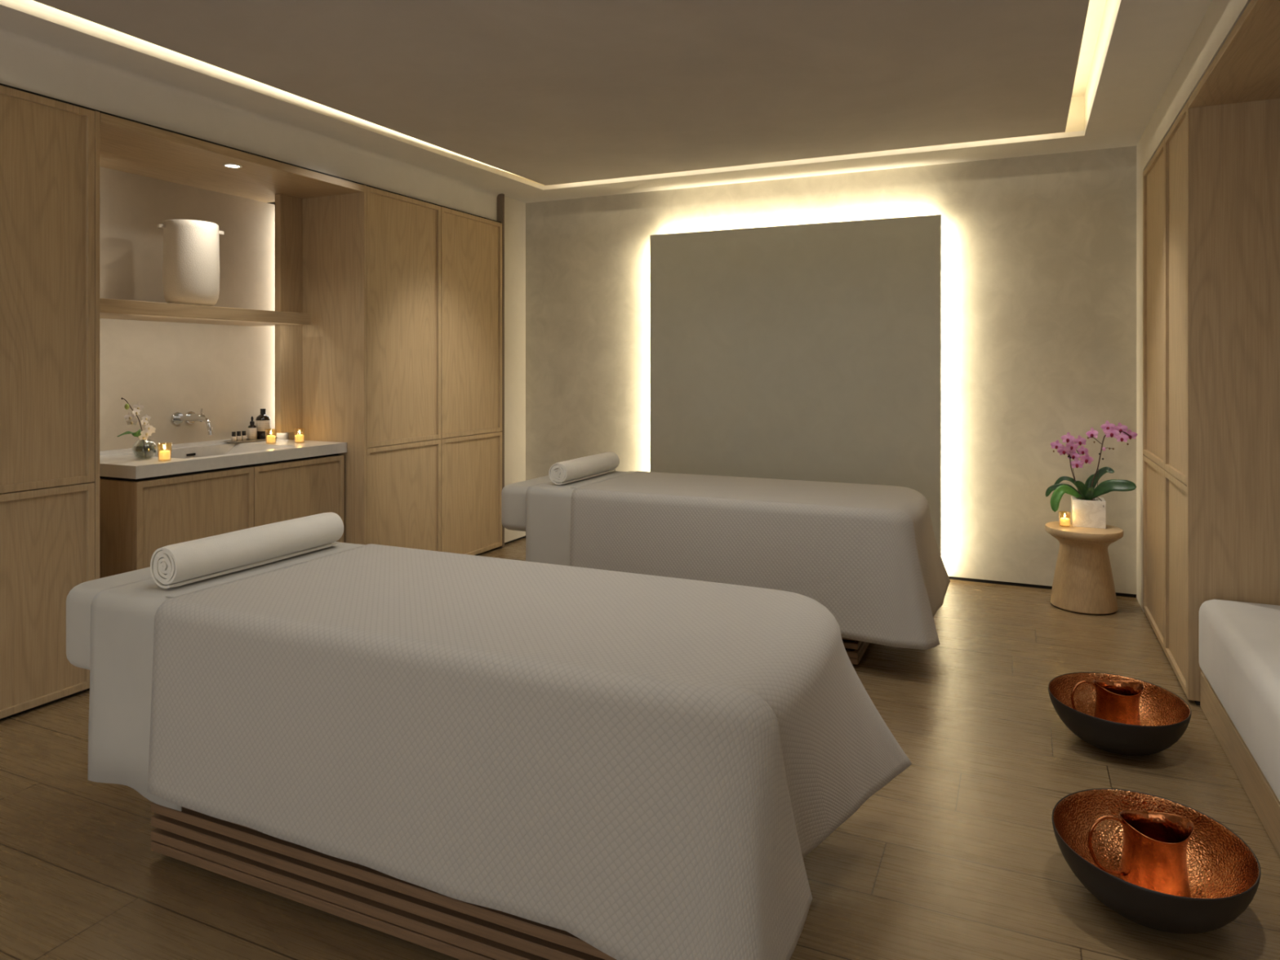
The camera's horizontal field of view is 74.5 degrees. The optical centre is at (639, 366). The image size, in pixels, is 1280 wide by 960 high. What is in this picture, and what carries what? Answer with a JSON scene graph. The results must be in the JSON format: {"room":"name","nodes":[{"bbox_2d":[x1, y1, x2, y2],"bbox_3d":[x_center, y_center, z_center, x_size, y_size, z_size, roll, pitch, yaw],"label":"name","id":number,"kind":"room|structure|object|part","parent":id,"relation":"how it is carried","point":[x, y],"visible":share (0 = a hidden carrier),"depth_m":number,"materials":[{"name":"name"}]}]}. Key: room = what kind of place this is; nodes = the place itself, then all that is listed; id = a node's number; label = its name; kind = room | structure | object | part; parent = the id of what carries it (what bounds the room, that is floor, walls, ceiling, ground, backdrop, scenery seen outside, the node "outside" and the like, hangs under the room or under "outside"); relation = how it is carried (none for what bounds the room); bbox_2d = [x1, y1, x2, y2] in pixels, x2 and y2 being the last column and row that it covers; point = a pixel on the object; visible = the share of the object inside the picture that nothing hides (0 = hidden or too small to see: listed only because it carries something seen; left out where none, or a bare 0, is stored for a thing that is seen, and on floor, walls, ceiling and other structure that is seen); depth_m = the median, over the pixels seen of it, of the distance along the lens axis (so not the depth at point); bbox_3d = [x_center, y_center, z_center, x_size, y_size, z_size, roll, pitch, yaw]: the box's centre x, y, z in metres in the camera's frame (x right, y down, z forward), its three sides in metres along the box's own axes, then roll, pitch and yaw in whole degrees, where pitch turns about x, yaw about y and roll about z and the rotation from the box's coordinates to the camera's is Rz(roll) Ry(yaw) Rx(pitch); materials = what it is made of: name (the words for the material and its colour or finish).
{"room":"spa massage room","nodes":[
{"label":"spa massage room","id":0,"kind":"room"},
{"bbox_2d":[504,196,525,542],"bbox_3d":[-1.107,0.024,6.745,0.210,2.716,0.370,0,0,24],"label":"wall","id":1,"kind":"structure","parent":0,"point":[514,210],"depth_m":6.72,"materials":[{"name":"beige paint"}]},
{"bbox_2d":[0,28,499,221],"bbox_3d":[-2.665,-1.224,3.288,0.230,0.219,7.185,0,0,24],"label":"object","id":2,"kind":"structure","parent":1,"relation":"attached to","point":[27,64],"depth_m":4.20,"materials":[{"name":"beige paint"}]},
{"bbox_2d":[497,193,504,547],"bbox_3d":[-1.101,0.033,6.524,0.102,2.734,0.027,0,0,24],"label":"trim","id":3,"kind":"structure","parent":1,"relation":"attached to","point":[500,197],"depth_m":6.50,"materials":[{"name":"brown metal"}]},
{"bbox_2d":[504,536,524,544],"bbox_3d":[-1.112,1.391,6.748,0.198,0.018,0.370,0,0,24],"label":"baseboard","id":4,"kind":"structure","parent":1,"relation":"attached to","point":[513,540],"depth_m":6.73,"materials":[{"name":"black"}]},
{"bbox_2d":[0,0,1212,203],"bbox_3d":[-0.140,-1.351,2.353,5.600,0.035,7.570,0,0,24],"label":"ceiling","id":5,"kind":"structure","parent":0,"point":[545,92],"depth_m":3.86,"materials":[{"name":"white paint"}]},
{"bbox_2d":[12,0,1119,186],"bbox_3d":[-0.517,-1.480,2.733,4.000,0.231,6.550,0,0,24],"label":"cove","id":6,"kind":"object","parent":5,"relation":"attached to","point":[1100,15],"visible":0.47,"depth_m":4.06,"materials":[{"name":"white paint"}]},
{"bbox_2d":[0,535,1279,959],"bbox_3d":[-0.467,1.450,2.600,6.400,0.100,7.750,0,0,24],"label":"floor","id":7,"kind":"structure","parent":0,"point":[958,856],"depth_m":2.51,"materials":[{"name":"brown wood"}]},
{"bbox_2d":[0,84,99,720],"bbox_3d":[-2.772,0.147,3.440,0.600,2.505,0.742,0,0,24],"label":"tall cabinet","id":8,"kind":"object","parent":7,"relation":"on","point":[50,148],"visible":0.86,"depth_m":3.46,"materials":[{"name":"brown wood"}]},
{"bbox_3d":[-2.518,0.942,3.313,0.005,0.822,0.661,0,0,24],"label":"door panel","id":9,"kind":"part","parent":8,"relation":"part of","materials":[{"name":"brown wood"}]},
{"bbox_3d":[-2.518,-0.302,3.313,0.005,1.543,0.661,0,0,24],"label":"door panel","id":10,"kind":"part","parent":8,"relation":"part of","materials":[{"name":"brown wood"}]},
{"bbox_3d":[-2.512,0.942,3.311,0.020,0.880,0.719,0,0,24],"label":"door","id":11,"kind":"part","parent":8,"relation":"part of","materials":[{"name":"brown wood"}]},
{"bbox_3d":[-2.512,-0.302,3.311,0.020,1.601,0.719,0,0,24],"label":"door","id":12,"kind":"part","parent":8,"relation":"part of","materials":[{"name":"brown wood"}]},
{"bbox_3d":[-2.623,0.139,3.769,0.600,2.487,0.020,0,0,24],"label":"panel","id":13,"kind":"part","parent":8,"relation":"part of","materials":[{"name":"brown wood"}]},
{"bbox_2d":[0,83,501,222],"bbox_3d":[-2.663,-1.110,3.280,0.240,0.010,7.172,0,0,24],"label":"trim","id":14,"kind":"structure","parent":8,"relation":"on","point":[1,84],"depth_m":4.17,"materials":[{"name":"black"}]},
{"bbox_2d":[99,453,344,578],"bbox_3d":[-2.394,0.964,4.699,0.665,0.872,1.330,0,0,24],"label":"vanity cabinet","id":15,"kind":"object","parent":7,"relation":"on","point":[138,517],"visible":0.43,"depth_m":4.30,"materials":[{"name":"brown wood"}]},
{"bbox_3d":[-2.239,0.943,4.263,0.020,0.795,0.663,0,0,24],"label":"door","id":16,"kind":"part","parent":15,"relation":"part of","materials":[{"name":"brown wood"}]},
{"bbox_3d":[-2.244,0.943,4.265,0.005,0.737,0.605,0,0,24],"label":"door panel","id":17,"kind":"part","parent":15,"relation":"part of","materials":[{"name":"brown wood"}]},
{"bbox_2d":[99,437,346,479],"bbox_3d":[-2.392,0.527,4.699,0.680,0.154,1.354,0,0,24],"label":"countertop","id":18,"kind":"structure","parent":15,"relation":"on","point":[189,457],"depth_m":4.56,"materials":[{"name":"stone"}]},
{"bbox_2d":[132,439,155,459],"bbox_3d":[-2.493,0.416,4.234,0.110,0.101,0.110,0,0,24],"label":"glass vase","id":19,"kind":"object","parent":18,"relation":"on","point":[146,451],"visible":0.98,"depth_m":4.20,"materials":[{"name":"grey"}]},
{"bbox_2d":[116,397,155,445],"bbox_3d":[-2.502,0.304,4.162,0.092,0.302,0.204,0,0,24],"label":"orchid spray","id":20,"kind":"object","parent":19,"relation":"in","point":[130,418],"visible":1,"depth_m":4.17,"materials":[{"name":"white plant"}]},
{"bbox_3d":[-2.506,0.244,4.132,0.051,0.043,0.012,0,0,-39],"label":"flower","id":21,"kind":"part","parent":20,"relation":"part of","materials":[{"name":"white plant"}]},
{"bbox_3d":[-2.508,0.267,4.152,0.053,0.044,0.009,0,0,-23],"label":"flower","id":22,"kind":"part","parent":20,"relation":"part of","materials":[{"name":"white plant"}]},
{"bbox_3d":[-2.526,0.306,4.196,0.015,0.299,0.114,0,0,36],"label":"stem","id":23,"kind":"part","parent":20,"relation":"part of","materials":[{"name":"brown"}]},
{"bbox_3d":[-2.487,0.223,4.149,0.011,0.040,0.047,0,0,12],"label":"flower","id":24,"kind":"part","parent":20,"relation":"part of","materials":[{"name":"white plant"}]},
{"bbox_3d":[-2.494,0.201,4.181,0.052,0.045,0.008,0,0,-42],"label":"flower","id":25,"kind":"part","parent":20,"relation":"part of","materials":[{"name":"white plant"}]},
{"bbox_3d":[-2.484,0.348,4.205,0.012,0.040,0.049,0,0,33],"label":"flower","id":26,"kind":"part","parent":20,"relation":"part of","materials":[{"name":"white plant"}]},
{"bbox_3d":[-2.463,0.274,4.178,0.008,0.038,0.044,0,0,16],"label":"flower","id":27,"kind":"part","parent":20,"relation":"part of","materials":[{"name":"white plant"}]},
{"bbox_3d":[-2.458,0.327,4.190,0.053,0.044,0.009,0,0,-34],"label":"flower","id":28,"kind":"part","parent":20,"relation":"part of","materials":[{"name":"white plant"}]},
{"bbox_3d":[-2.476,0.256,4.221,0.041,0.033,0.010,0,0,-28],"label":"flower","id":29,"kind":"part","parent":20,"relation":"part of","materials":[{"name":"white plant"}]},
{"bbox_3d":[-2.465,0.303,4.220,0.007,0.035,0.042,0,0,27],"label":"flower","id":30,"kind":"part","parent":20,"relation":"part of","materials":[{"name":"white plant"}]},
{"bbox_2d":[124,443,292,458],"bbox_3d":[-2.381,0.536,4.699,0.505,0.135,0.737,0,0,24],"label":"basin","id":31,"kind":"object","parent":18,"relation":"in","point":[201,451],"depth_m":4.96,"materials":[{"name":"stone"}]},
{"bbox_2d":[223,436,279,443],"bbox_3d":[-2.422,0.461,5.250,0.120,0.012,0.408,0,0,24],"label":"tray","id":32,"kind":"object","parent":18,"relation":"on","point":[259,440],"visible":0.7,"depth_m":5.16,"materials":[{"name":"beige"}]},
{"bbox_2d":[231,431,235,441],"bbox_3d":[-2.482,0.431,5.140,0.028,0.064,0.028,0,0,24],"label":"bottle","id":33,"kind":"object","parent":32,"relation":"on","point":[233,433],"visible":0.92,"depth_m":5.13,"materials":[{"name":"black"}]},
{"bbox_2d":[236,431,241,441],"bbox_3d":[-2.467,0.431,5.174,0.028,0.064,0.028,0,0,24],"label":"bottle","id":34,"kind":"object","parent":32,"relation":"on","point":[238,433],"visible":0.86,"depth_m":5.16,"materials":[{"name":"black"}]},
{"bbox_2d":[241,431,246,440],"bbox_3d":[-2.452,0.431,5.208,0.028,0.064,0.028,0,0,24],"label":"bottle","id":35,"kind":"object","parent":32,"relation":"on","point":[243,433],"visible":0.87,"depth_m":5.20,"materials":[{"name":"black"}]},
{"bbox_2d":[247,416,257,440],"bbox_3d":[-2.427,0.388,5.263,0.052,0.150,0.053,0,0,24],"label":"bottle","id":36,"kind":"object","parent":32,"relation":"on","point":[251,429],"visible":0.93,"depth_m":5.25,"materials":[{"name":"black"}]},
{"bbox_3d":[-2.427,0.412,5.263,0.052,0.102,0.052,0,0,24],"label":"glass","id":37,"kind":"part","parent":36,"relation":"part of","materials":[{"name":"black"}]},
{"bbox_2d":[255,408,270,439],"bbox_3d":[-2.393,0.365,5.339,0.086,0.195,0.087,0,0,24],"label":"bottle","id":38,"kind":"object","parent":32,"relation":"on","point":[263,420],"visible":0.87,"depth_m":5.30,"materials":[{"name":"black"}]},
{"bbox_3d":[-2.352,0.423,4.162,0.066,0.088,0.066,0,0,24],"label":"glass","id":39,"kind":"object","parent":18,"relation":"on","visible":0},
{"bbox_2d":[159,444,169,459],"bbox_3d":[-2.352,0.422,4.162,0.048,0.073,0.048,0,0,24],"label":"candle","id":40,"kind":"object","parent":39,"relation":"in","point":[163,455],"visible":1,"depth_m":4.14,"materials":[{"name":"yellow wax"}]},
{"bbox_3d":[-2.235,0.423,5.094,0.066,0.088,0.066,0,0,24],"label":"glass","id":41,"kind":"object","parent":18,"relation":"on","visible":0},
{"bbox_2d":[266,431,275,442],"bbox_3d":[-2.235,0.422,5.094,0.048,0.073,0.048,0,0,24],"label":"candle","id":42,"kind":"object","parent":41,"relation":"in","point":[270,438],"visible":1,"depth_m":5.08,"materials":[{"name":"yellow wax"}]},
{"bbox_3d":[-2.081,0.423,5.142,0.066,0.088,0.066,0,0,24],"label":"glass","id":43,"kind":"object","parent":18,"relation":"on","visible":0},
{"bbox_2d":[295,430,303,441],"bbox_3d":[-2.081,0.422,5.142,0.048,0.073,0.048,0,0,24],"label":"candle","id":44,"kind":"object","parent":43,"relation":"in","point":[299,437],"visible":1,"depth_m":5.12,"materials":[{"name":"yellow wax"}]},
{"bbox_3d":[-1.969,0.943,4.873,0.005,0.737,0.605,0,0,24],"label":"door panel","id":45,"kind":"part","parent":15,"relation":"part of","materials":[{"name":"brown wood"}]},
{"bbox_3d":[-1.963,0.943,4.870,0.020,0.795,0.663,0,0,24],"label":"door","id":46,"kind":"part","parent":15,"relation":"part of","materials":[{"name":"brown wood"}]},
{"bbox_2d":[99,112,364,451],"bbox_3d":[-2.395,0.148,4.699,0.954,2.503,1.858,0,0,24],"label":"alcove","id":47,"kind":"object","parent":7,"relation":"on","point":[149,176],"visible":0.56,"depth_m":4.86,"materials":[{"name":"beige paint"}]},
{"bbox_2d":[171,408,213,435],"bbox_3d":[-2.533,0.317,4.853,0.293,0.146,0.157,0,0,24],"label":"faucet","id":48,"kind":"object","parent":47,"relation":"attached to","point":[190,417],"visible":1,"depth_m":4.84,"materials":[{"name":"silver metal"}]},
{"bbox_3d":[-2.546,0.333,4.812,0.278,0.091,0.025,0,0,24],"label":"spout","id":49,"kind":"part","parent":48,"relation":"part of","materials":[{"name":"silver metal"}]},
{"bbox_3d":[-2.595,0.300,4.928,0.090,0.047,0.047,0,0,24],"label":"handle","id":50,"kind":"part","parent":48,"relation":"part of","materials":[{"name":"silver metal"}]},
{"bbox_3d":[-2.734,0.169,4.853,0.070,2.462,1.858,0,0,24],"label":"panel","id":51,"kind":"part","parent":47,"relation":"part of","materials":[{"name":"paint"}]},
{"bbox_2d":[99,297,310,326],"bbox_3d":[-2.507,-0.288,4.645,0.505,0.067,1.297,0,0,24],"label":"wall shelf","id":52,"kind":"object","parent":47,"relation":"attached to","point":[109,308],"visible":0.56,"depth_m":4.49,"materials":[{"name":"brown wood"}]},
{"bbox_2d":[157,219,223,306],"bbox_3d":[-2.450,-0.552,4.595,0.276,0.459,0.276,0,0,6],"label":"ceramic vessel","id":53,"kind":"object","parent":52,"relation":"on","point":[191,247],"visible":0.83,"depth_m":4.48,"materials":[{"name":"beige ceramic"}]},
{"bbox_2d":[222,163,242,168],"bbox_3d":[-2.155,-1.062,4.448,0.096,0.007,0.096,0,0,24],"label":"recessed light","id":54,"kind":"object","parent":47,"relation":"attached to","point":[226,165],"visible":1,"depth_m":4.44,"materials":[{"name":"silver metal"}]},
{"bbox_2d":[66,566,616,959],"bbox_3d":[-0.619,1.032,2.472,2.170,0.736,0.820,0,0,24],"label":"table","id":55,"kind":"object","parent":7,"relation":"on","point":[357,893],"visible":0.17,"depth_m":2.12,"materials":[{"name":"brown wood"}]},
{"bbox_2d":[88,542,365,811],"bbox_3d":[-1.231,0.924,2.750,0.395,0.551,0.906,0,0,24],"label":"sheet","id":56,"kind":"object","parent":55,"relation":"on","point":[122,616],"visible":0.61,"depth_m":2.38,"materials":[{"name":"white fabric"}]},
{"bbox_2d":[150,512,343,588],"bbox_3d":[-1.259,0.590,2.762,0.123,0.126,0.667,0,0,24],"label":"rolled towel","id":57,"kind":"object","parent":56,"relation":"on","point":[175,565],"visible":1,"depth_m":2.66,"materials":[{"name":"white fabric"}]},
{"bbox_2d":[146,543,911,959],"bbox_3d":[-0.264,0.928,2.409,1.869,0.560,1.160,0,0,24],"label":"cover","id":58,"kind":"object","parent":55,"relation":"on","point":[631,766],"visible":1,"depth_m":1.93,"materials":[{"name":"white fabric"}]},
{"bbox_2d":[288,185,440,551],"bbox_3d":[-1.808,0.147,5.590,0.620,2.505,0.747,0,0,24],"label":"tall cabinet","id":59,"kind":"object","parent":7,"relation":"on","point":[371,257],"visible":0.68,"depth_m":5.29,"materials":[{"name":"brown wood"}]},
{"bbox_3d":[-1.958,0.139,5.259,0.620,2.487,0.020,0,0,24],"label":"panel","id":60,"kind":"part","parent":59,"relation":"part of","materials":[{"name":"brown wood"}]},
{"bbox_3d":[-1.536,0.942,5.478,0.005,0.822,0.666,0,0,24],"label":"door panel","id":61,"kind":"part","parent":59,"relation":"part of","materials":[{"name":"brown wood"}]},
{"bbox_3d":[-1.536,-0.302,5.478,0.005,1.543,0.666,0,0,24],"label":"door panel","id":62,"kind":"part","parent":59,"relation":"part of","materials":[{"name":"brown wood"}]},
{"bbox_3d":[-1.530,0.942,5.476,0.020,0.880,0.724,0,0,24],"label":"door","id":63,"kind":"part","parent":59,"relation":"part of","materials":[{"name":"brown wood"}]},
{"bbox_3d":[-1.530,-0.302,5.476,0.020,1.601,0.724,0,0,24],"label":"door","id":64,"kind":"part","parent":59,"relation":"part of","materials":[{"name":"brown wood"}]},
{"bbox_2d":[440,206,502,555],"bbox_3d":[-1.488,0.147,6.269,0.600,2.505,0.746,0,0,24],"label":"tall cabinet","id":65,"kind":"object","parent":7,"relation":"on","point":[471,438],"visible":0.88,"depth_m":6.15,"materials":[{"name":"brown wood"}]},
{"bbox_3d":[-1.224,0.942,6.149,0.020,0.880,0.744,0,0,24],"label":"door","id":66,"kind":"part","parent":65,"relation":"part of","materials":[{"name":"brown wood"}]},
{"bbox_3d":[-1.230,0.942,6.152,0.005,0.822,0.686,0,0,24],"label":"door panel","id":67,"kind":"part","parent":65,"relation":"part of","materials":[{"name":"brown wood"}]},
{"bbox_3d":[-1.224,-0.302,6.149,0.020,1.601,0.744,0,0,24],"label":"door","id":68,"kind":"part","parent":65,"relation":"part of","materials":[{"name":"brown wood"}]},
{"bbox_3d":[-1.230,-0.302,6.152,0.005,1.543,0.686,0,0,24],"label":"door panel","id":69,"kind":"part","parent":65,"relation":"part of","materials":[{"name":"brown wood"}]},
{"bbox_2d":[501,475,869,664],"bbox_3d":[0.352,1.032,4.612,2.170,0.736,0.820,0,0,24],"label":"table","id":70,"kind":"object","parent":7,"relation":"on","point":[513,495],"visible":0.16,"depth_m":4.63,"materials":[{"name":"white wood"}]},
{"bbox_2d":[525,471,635,565],"bbox_3d":[-0.260,0.924,4.889,0.395,0.551,0.906,0,0,24],"label":"sheet","id":71,"kind":"object","parent":70,"relation":"on","point":[548,504],"visible":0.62,"depth_m":4.52,"materials":[{"name":"white fabric"}]},
{"bbox_2d":[548,452,619,484],"bbox_3d":[-0.315,0.590,4.914,0.123,0.126,0.667,0,0,24],"label":"rolled towel","id":72,"kind":"object","parent":71,"relation":"on","point":[566,472],"visible":1,"depth_m":4.79,"materials":[{"name":"white fabric"}]},
{"bbox_2d":[569,471,950,649],"bbox_3d":[0.645,0.945,4.472,1.864,0.594,1.063,0,0,24],"label":"cover","id":73,"kind":"object","parent":70,"relation":"on","point":[869,554],"visible":0.94,"depth_m":4.05,"materials":[{"name":"white fabric"}]},
{"bbox_2d":[1044,520,1123,615],"bbox_3d":[2.581,1.167,4.896,0.404,0.465,0.404,0,0,24],"label":"side table","id":74,"kind":"object","parent":7,"relation":"on","point":[1083,583],"visible":0.97,"depth_m":4.77,"materials":[{"name":"brown wood"}]},
{"bbox_2d":[1045,420,1137,528],"bbox_3d":[2.645,0.624,4.937,0.478,0.620,0.205,0,0,24],"label":"potted orchid","id":75,"kind":"object","parent":74,"relation":"on","point":[1088,509],"visible":1,"depth_m":4.92,"materials":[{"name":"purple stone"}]},
{"bbox_3d":[2.478,0.466,5.002,0.068,0.060,0.010,0,0,34],"label":"flower","id":76,"kind":"part","parent":75,"relation":"part of","materials":[{"name":"pink plant"}]},
{"bbox_3d":[2.498,0.493,4.959,0.073,0.064,0.013,0,0,17],"label":"flower","id":77,"kind":"part","parent":75,"relation":"part of","materials":[{"name":"pink plant"}]},
{"bbox_3d":[2.542,0.422,4.995,0.010,0.066,0.079,0,0,-45],"label":"flower","id":78,"kind":"part","parent":75,"relation":"part of","materials":[{"name":"pink plant"}]},
{"bbox_3d":[2.533,0.464,4.933,0.068,0.059,0.014,0,0,44],"label":"flower","id":79,"kind":"part","parent":75,"relation":"part of","materials":[{"name":"pink plant"}]},
{"bbox_3d":[2.563,0.523,4.974,0.070,0.062,0.011,0,0,24],"label":"flower","id":80,"kind":"part","parent":75,"relation":"part of","materials":[{"name":"pink plant"}]},
{"bbox_3d":[2.553,0.633,4.979,0.160,0.338,0.027,0,0,24],"label":"stem","id":81,"kind":"part","parent":75,"relation":"part of","materials":[{"name":"brown"}]},
{"bbox_3d":[2.575,0.569,4.957,0.075,0.064,0.010,0,0,35],"label":"flower","id":82,"kind":"part","parent":75,"relation":"part of","materials":[{"name":"pink plant"}]},
{"bbox_3d":[2.600,0.438,4.968,0.012,0.065,0.074,0,0,-37],"label":"flower","id":83,"kind":"part","parent":75,"relation":"part of","materials":[{"name":"pink plant"}]},
{"bbox_3d":[2.604,0.492,4.944,0.014,0.058,0.068,0,0,-38],"label":"flower","id":84,"kind":"part","parent":75,"relation":"part of","materials":[{"name":"pink plant"}]},
{"bbox_3d":[2.611,0.538,4.919,0.075,0.066,0.014,0,0,19],"label":"flower","id":85,"kind":"part","parent":75,"relation":"part of","materials":[{"name":"pink plant"}]},
{"bbox_3d":[2.641,0.857,4.958,0.170,0.155,0.170,0,0,24],"label":"planter","id":86,"kind":"part","parent":75,"relation":"part of","materials":[{"name":"white stone"}]},
{"bbox_3d":[2.663,0.392,4.951,0.010,0.067,0.077,0,0,-29],"label":"flower","id":87,"kind":"part","parent":75,"relation":"part of","materials":[{"name":"pink plant"}]},
{"bbox_3d":[2.721,0.347,4.892,0.076,0.065,0.010,0,0,28],"label":"flower","id":88,"kind":"part","parent":75,"relation":"part of","materials":[{"name":"pink plant"}]},
{"bbox_3d":[2.737,0.588,4.907,0.216,0.425,0.006,0,0,24],"label":"stem","id":89,"kind":"part","parent":75,"relation":"part of","materials":[{"name":"brown plant"}]},
{"bbox_3d":[2.724,0.378,4.857,0.080,0.066,0.011,0,0,28],"label":"flower","id":90,"kind":"part","parent":75,"relation":"part of","materials":[{"name":"pink plant"}]},
{"bbox_3d":[2.795,0.360,4.891,0.078,0.069,0.011,0,0,44],"label":"flower","id":91,"kind":"part","parent":75,"relation":"part of","materials":[{"name":"pink plant"}]},
{"bbox_3d":[2.787,0.407,4.862,0.009,0.058,0.070,0,0,-41],"label":"flower","id":92,"kind":"part","parent":75,"relation":"part of","materials":[{"name":"pink plant"}]},
{"bbox_3d":[2.838,0.393,4.870,0.073,0.062,0.015,0,0,24],"label":"flower","id":93,"kind":"part","parent":75,"relation":"part of","materials":[{"name":"pink plant"}]},
{"bbox_3d":[2.481,0.892,4.914,0.068,0.085,0.068,0,0,24],"label":"glass","id":94,"kind":"object","parent":74,"relation":"on","visible":0},
{"bbox_2d":[1060,512,1069,525],"bbox_3d":[2.481,0.890,4.914,0.049,0.071,0.049,0,0,24],"label":"candle","id":95,"kind":"object","parent":94,"relation":"in","point":[1064,521],"visible":1,"depth_m":4.90,"materials":[{"name":"yellow wax"}]},
{"bbox_2d":[1048,671,1191,755],"bbox_3d":[1.771,1.313,3.122,0.468,0.174,0.525,0,0,24],"label":"bowl","id":96,"kind":"object","parent":7,"relation":"on","point":[1165,716],"visible":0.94,"depth_m":3.07,"materials":[{"name":"black metal"}]},
{"bbox_2d":[1071,680,1144,725],"bbox_3d":[1.753,1.282,3.158,0.246,0.212,0.166,0,0,24],"label":"jug","id":97,"kind":"object","parent":96,"relation":"in","point":[1116,700],"visible":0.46,"depth_m":3.11,"materials":[{"name":"orange metal"}]},
{"bbox_3d":[1.667,1.255,3.153,0.100,0.157,0.009,0,0,4],"label":"handle","id":98,"kind":"part","parent":97,"relation":"part of","materials":[{"name":"orange metal"}]},
{"bbox_2d":[1142,138,1164,652],"bbox_3d":[3.065,0.147,4.266,0.800,2.505,0.797,0,0,24],"label":"tall cabinet","id":99,"kind":"object","parent":7,"relation":"on","point":[1153,175],"visible":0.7,"depth_m":4.46,"materials":[{"name":"brown wood"}]},
{"bbox_3d":[2.705,0.942,4.418,0.020,0.880,0.774,0,0,24],"label":"door","id":100,"kind":"part","parent":99,"relation":"part of","materials":[{"name":"brown wood"}]},
{"bbox_3d":[2.705,-0.302,4.418,0.020,1.601,0.774,0,0,24],"label":"door","id":101,"kind":"part","parent":99,"relation":"part of","materials":[{"name":"brown wood"}]},
{"bbox_3d":[2.711,0.942,4.415,0.005,0.822,0.716,0,0,24],"label":"door panel","id":102,"kind":"part","parent":99,"relation":"part of","materials":[{"name":"brown wood"}]},
{"bbox_3d":[2.711,-0.302,4.415,0.005,1.543,0.716,0,0,24],"label":"door panel","id":103,"kind":"part","parent":99,"relation":"part of","materials":[{"name":"brown wood"}]},
{"bbox_2d":[1051,788,1260,933],"bbox_3d":[1.329,1.313,2.192,0.468,0.174,0.525,0,0,24],"label":"bowl","id":104,"kind":"object","parent":7,"relation":"on","point":[1224,871],"visible":0.85,"depth_m":2.20,"materials":[{"name":"black metal"}]},
{"bbox_2d":[1088,810,1194,897],"bbox_3d":[1.312,1.282,2.210,0.246,0.212,0.166,0,0,24],"label":"jug","id":105,"kind":"object","parent":104,"relation":"in","point":[1155,844],"visible":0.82,"depth_m":2.17,"materials":[{"name":"orange metal"}]},
{"bbox_3d":[1.226,1.255,2.205,0.100,0.157,0.009,0,0,4],"label":"handle","id":106,"kind":"part","parent":105,"relation":"part of","materials":[{"name":"orange metal"}]},
{"bbox_2d":[1164,98,1279,705],"bbox_3d":[2.768,0.147,3.611,0.800,2.505,0.634,0,0,24],"label":"tall cabinet","id":107,"kind":"object","parent":7,"relation":"on","point":[1222,162],"visible":0.93,"depth_m":3.44,"materials":[{"name":"brown wood"}]},
{"bbox_3d":[2.417,0.942,3.782,0.020,0.880,0.611,0,0,24],"label":"door","id":108,"kind":"part","parent":107,"relation":"part of","materials":[{"name":"brown wood"}]},
{"bbox_3d":[2.417,-0.302,3.782,0.020,1.601,0.611,0,0,24],"label":"door","id":109,"kind":"part","parent":107,"relation":"part of","materials":[{"name":"brown wood"}]},
{"bbox_3d":[2.423,0.942,3.779,0.005,0.822,0.553,0,0,24],"label":"door panel","id":110,"kind":"part","parent":107,"relation":"part of","materials":[{"name":"brown wood"}]},
{"bbox_3d":[2.423,-0.302,3.779,0.005,1.543,0.553,0,0,24],"label":"door panel","id":111,"kind":"part","parent":107,"relation":"part of","materials":[{"name":"brown wood"}]},
{"bbox_2d":[1200,671,1279,857],"bbox_3d":[1.563,1.326,0.834,0.822,0.148,5.390,0,0,24],"label":"bench","id":112,"kind":"object","parent":7,"relation":"on","point":[1263,798],"visible":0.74,"depth_m":2.79,"materials":[{"name":"brown wood"}]},
{"bbox_2d":[1199,599,1279,801],"bbox_3d":[1.556,1.093,0.850,0.828,0.314,5.335,0,0,24],"label":"bench cushion","id":113,"kind":"object","parent":112,"relation":"on","point":[1239,642],"visible":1,"depth_m":2.82,"materials":[{"name":"fabric"}]},
{"bbox_2d":[525,146,1136,594],"bbox_3d":[1.097,-0.211,6.047,6.400,3.178,0.180,0,0,24],"label":"wall","id":114,"kind":"structure","parent":0,"point":[1038,252],"depth_m":5.45,"materials":[{"name":"paint"}]},
{"bbox_2d":[649,214,941,555],"bbox_3d":[1.033,0.199,5.916,2.056,2.363,0.108,0,0,24],"label":"wall panel","id":115,"kind":"object","parent":114,"relation":"attached to","point":[808,352],"visible":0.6,"depth_m":5.82,"materials":[{"name":"paint"}]},
{"bbox_2d":[948,576,1136,597],"bbox_3d":[1.040,1.389,5.992,4.322,0.022,0.008,0,0,24],"label":"baseboard","id":116,"kind":"structure","parent":114,"relation":"attached to","point":[949,577],"depth_m":5.38,"materials":[{"name":"black"}]},
{"bbox_2d":[1136,0,1250,612],"bbox_3d":[1.923,0.033,1.417,1.068,2.734,7.570,0,0,24],"label":"wall","id":117,"kind":"structure","parent":0,"point":[1221,16],"depth_m":4.14,"materials":[{"name":"beige paint"}]},
{"bbox_2d":[1188,0,1279,107],"bbox_3d":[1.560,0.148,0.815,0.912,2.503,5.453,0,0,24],"label":"soffit","id":118,"kind":"object","parent":117,"relation":"attached to","point":[1246,68],"visible":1,"depth_m":2.98,"materials":[{"name":"brown wood"}]}
]}

